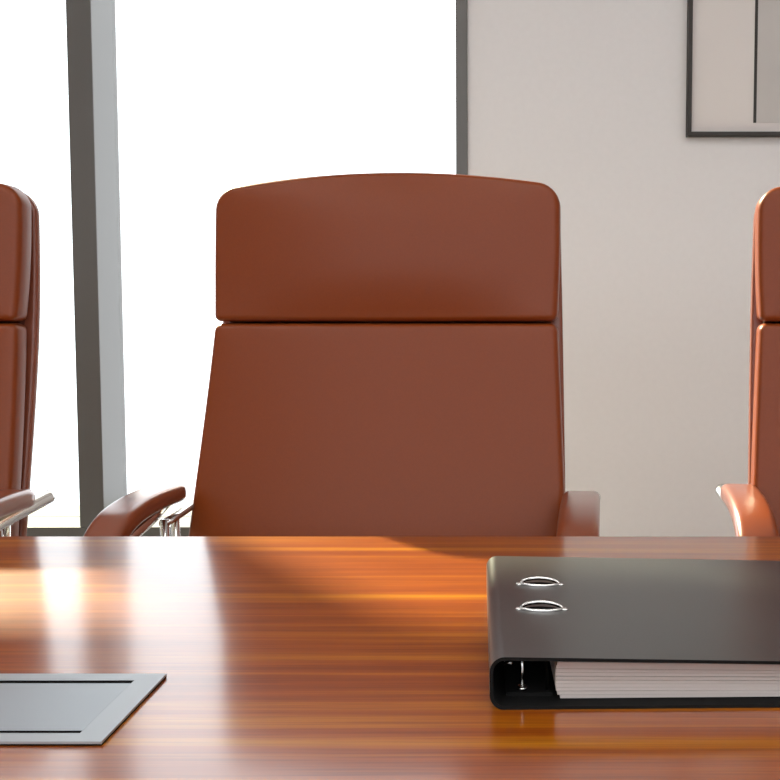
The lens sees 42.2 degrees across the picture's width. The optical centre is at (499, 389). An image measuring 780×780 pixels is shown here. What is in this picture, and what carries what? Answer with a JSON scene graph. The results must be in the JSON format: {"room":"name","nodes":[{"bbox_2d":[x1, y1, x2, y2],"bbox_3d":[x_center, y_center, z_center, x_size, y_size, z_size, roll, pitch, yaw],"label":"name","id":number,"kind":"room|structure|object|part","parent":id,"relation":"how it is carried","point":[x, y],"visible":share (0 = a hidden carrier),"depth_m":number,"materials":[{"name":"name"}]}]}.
{"room":"office","nodes":[
{"label":"office","id":0,"kind":"room"},
{"bbox_2d":[467,0,779,535],"bbox_3d":[-0.050,-0.714,2.784,6.700,3.150,0.250,0,4,0],"label":"wall","id":1,"kind":"structure","parent":0,"point":[585,100],"depth_m":2.68,"materials":[{"name":"paint"}]},
{"bbox_2d":[27,0,467,535],"bbox_3d":[-1.518,-0.680,2.880,2.864,2.290,0.464,0,4,0],"label":"window","id":2,"kind":"structure","parent":1,"relation":"in","point":[90,24],"depth_m":2.70,"materials":[{"name":"grey metal"}]},
{"bbox_3d":[-1.518,0.417,3.041,2.864,0.080,0.285,0,4,0],"label":"sill","id":3,"kind":"part","parent":2,"relation":"part of","materials":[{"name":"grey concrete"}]},
{"bbox_2d":[686,0,779,136],"bbox_3d":[0.944,-1.120,2.619,0.900,0.899,0.028,0,4,0],"label":"framed picture","id":4,"kind":"object","parent":1,"relation":"attached to","point":[733,65],"visible":1,"depth_m":2.64,"materials":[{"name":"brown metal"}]},
{"bbox_2d":[753,0,779,122],"bbox_3d":[0.987,-1.093,2.622,0.634,0.773,0.002,0,4,0],"label":"art","id":5,"kind":"object","parent":4,"relation":"attached to","point":[766,13],"depth_m":2.64,"materials":[{"name":"beige paper"}]},
{"bbox_3d":[-0.050,1.032,-0.183,6.500,0.050,5.900,0,4,0],"label":"floor","id":6,"kind":"structure","parent":0,"visible":0},
{"bbox_2d":[0,183,54,535],"bbox_3d":[-0.991,0.301,1.258,0.655,1.221,0.685,0,4,3],"label":"office chair","id":7,"kind":"object","parent":6,"relation":"on","point":[20,264],"visible":0.86,"depth_m":1.48,"materials":[{"name":"brown leather"}]},
{"bbox_3d":[-0.747,0.332,1.393,0.127,0.294,0.016,-1,4,-22],"label":"arm post","id":8,"kind":"part","parent":7,"relation":"part of","materials":[{"name":"silver metal"}]},
{"bbox_2d":[0,323,26,535],"bbox_3d":[-0.980,0.175,1.464,0.581,0.544,0.163,0,4,3],"label":"cushion","id":9,"kind":"object","parent":7,"relation":"on","point":[13,336],"depth_m":1.47,"materials":[{"name":"brown leather"}]},
{"bbox_3d":[-0.752,0.332,1.352,0.188,0.358,0.267,0,4,3],"label":"arm frame","id":10,"kind":"part","parent":7,"relation":"part of","materials":[{"name":"silver metal"}]},
{"bbox_2d":[84,173,600,535],"bbox_3d":[-0.203,0.301,1.260,0.655,1.221,0.685,0,4,6],"label":"office chair","id":11,"kind":"object","parent":6,"relation":"on","point":[387,354],"visible":0.62,"depth_m":1.47,"materials":[{"name":"brown leather"}]},
{"bbox_3d":[-0.425,0.330,1.391,0.188,0.358,0.267,0,4,6],"label":"arm frame","id":12,"kind":"part","parent":11,"relation":"part of","materials":[{"name":"silver metal"}]},
{"bbox_3d":[-0.427,0.332,1.397,0.127,0.294,0.016,2,4,31],"label":"arm post","id":13,"kind":"part","parent":11,"relation":"part of","materials":[{"name":"silver metal"}]},
{"bbox_3d":[-0.424,0.330,1.432,0.127,0.294,0.016,2,4,31],"label":"arm post","id":14,"kind":"part","parent":11,"relation":"part of","materials":[{"name":"silver metal"}]},
{"bbox_2d":[189,323,564,535],"bbox_3d":[-0.181,0.174,1.466,0.581,0.544,0.163,0,4,6],"label":"cushion","id":15,"kind":"object","parent":11,"relation":"on","point":[310,429],"depth_m":1.46,"materials":[{"name":"brown leather"}]},
{"bbox_2d":[0,536,779,779],"bbox_3d":[0.000,0.587,0.500,4.000,0.750,1.361,0,4,0],"label":"conference table","id":16,"kind":"object","parent":6,"relation":"on","point":[281,657],"visible":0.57,"depth_m":0.72,"materials":[{"name":"brown wood"}]},
{"bbox_2d":[0,674,166,745],"bbox_3d":[-0.365,0.201,0.635,0.270,0.003,0.113,0,4,0],"label":"cable plate","id":17,"kind":"object","parent":16,"relation":"on","point":[36,709],"visible":1,"depth_m":0.64,"materials":[{"name":"grey metal"}]},
{"bbox_3d":[-0.365,0.201,0.634,0.235,0.001,0.078,0,4,0],"label":"lid","id":18,"kind":"part","parent":17,"relation":"part of","materials":[{"name":"grey metal"}]},
{"bbox_2d":[486,556,779,709],"bbox_3d":[0.133,0.174,0.772,0.285,0.038,0.277,0,4,-1],"label":"binder","id":19,"kind":"object","parent":16,"relation":"on","point":[541,610],"visible":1,"depth_m":0.72,"materials":[{"name":"black plastic"}]},
{"bbox_3d":[0.015,0.184,0.656,0.007,0.025,0.007,0,4,-1],"label":"ring post","id":20,"kind":"part","parent":19,"relation":"part of","materials":[{"name":"silver metal"}]},
{"bbox_2d":[550,661,779,697],"bbox_3d":[0.143,0.177,0.772,0.220,0.026,0.254,0,4,-1],"label":"paper stack","id":21,"kind":"object","parent":19,"relation":"in","point":[571,679],"visible":0.3,"depth_m":0.65,"materials":[{"name":"grey paper"}]},
{"bbox_2d":[715,187,779,535],"bbox_3d":[0.628,0.301,1.260,0.655,1.221,0.685,0,4,6],"label":"office chair","id":22,"kind":"object","parent":6,"relation":"on","point":[753,507],"visible":0.56,"depth_m":1.51,"materials":[{"name":"brown leather"}]},
{"bbox_3d":[0.406,0.330,1.391,0.188,0.358,0.267,0,4,6],"label":"arm frame","id":23,"kind":"part","parent":22,"relation":"part of","materials":[{"name":"silver metal"}]},
{"bbox_2d":[750,323,779,535],"bbox_3d":[0.650,0.174,1.466,0.581,0.544,0.163,0,4,6],"label":"cushion","id":24,"kind":"object","parent":22,"relation":"on","point":[764,337],"depth_m":1.50,"materials":[{"name":"brown leather"}]}
]}

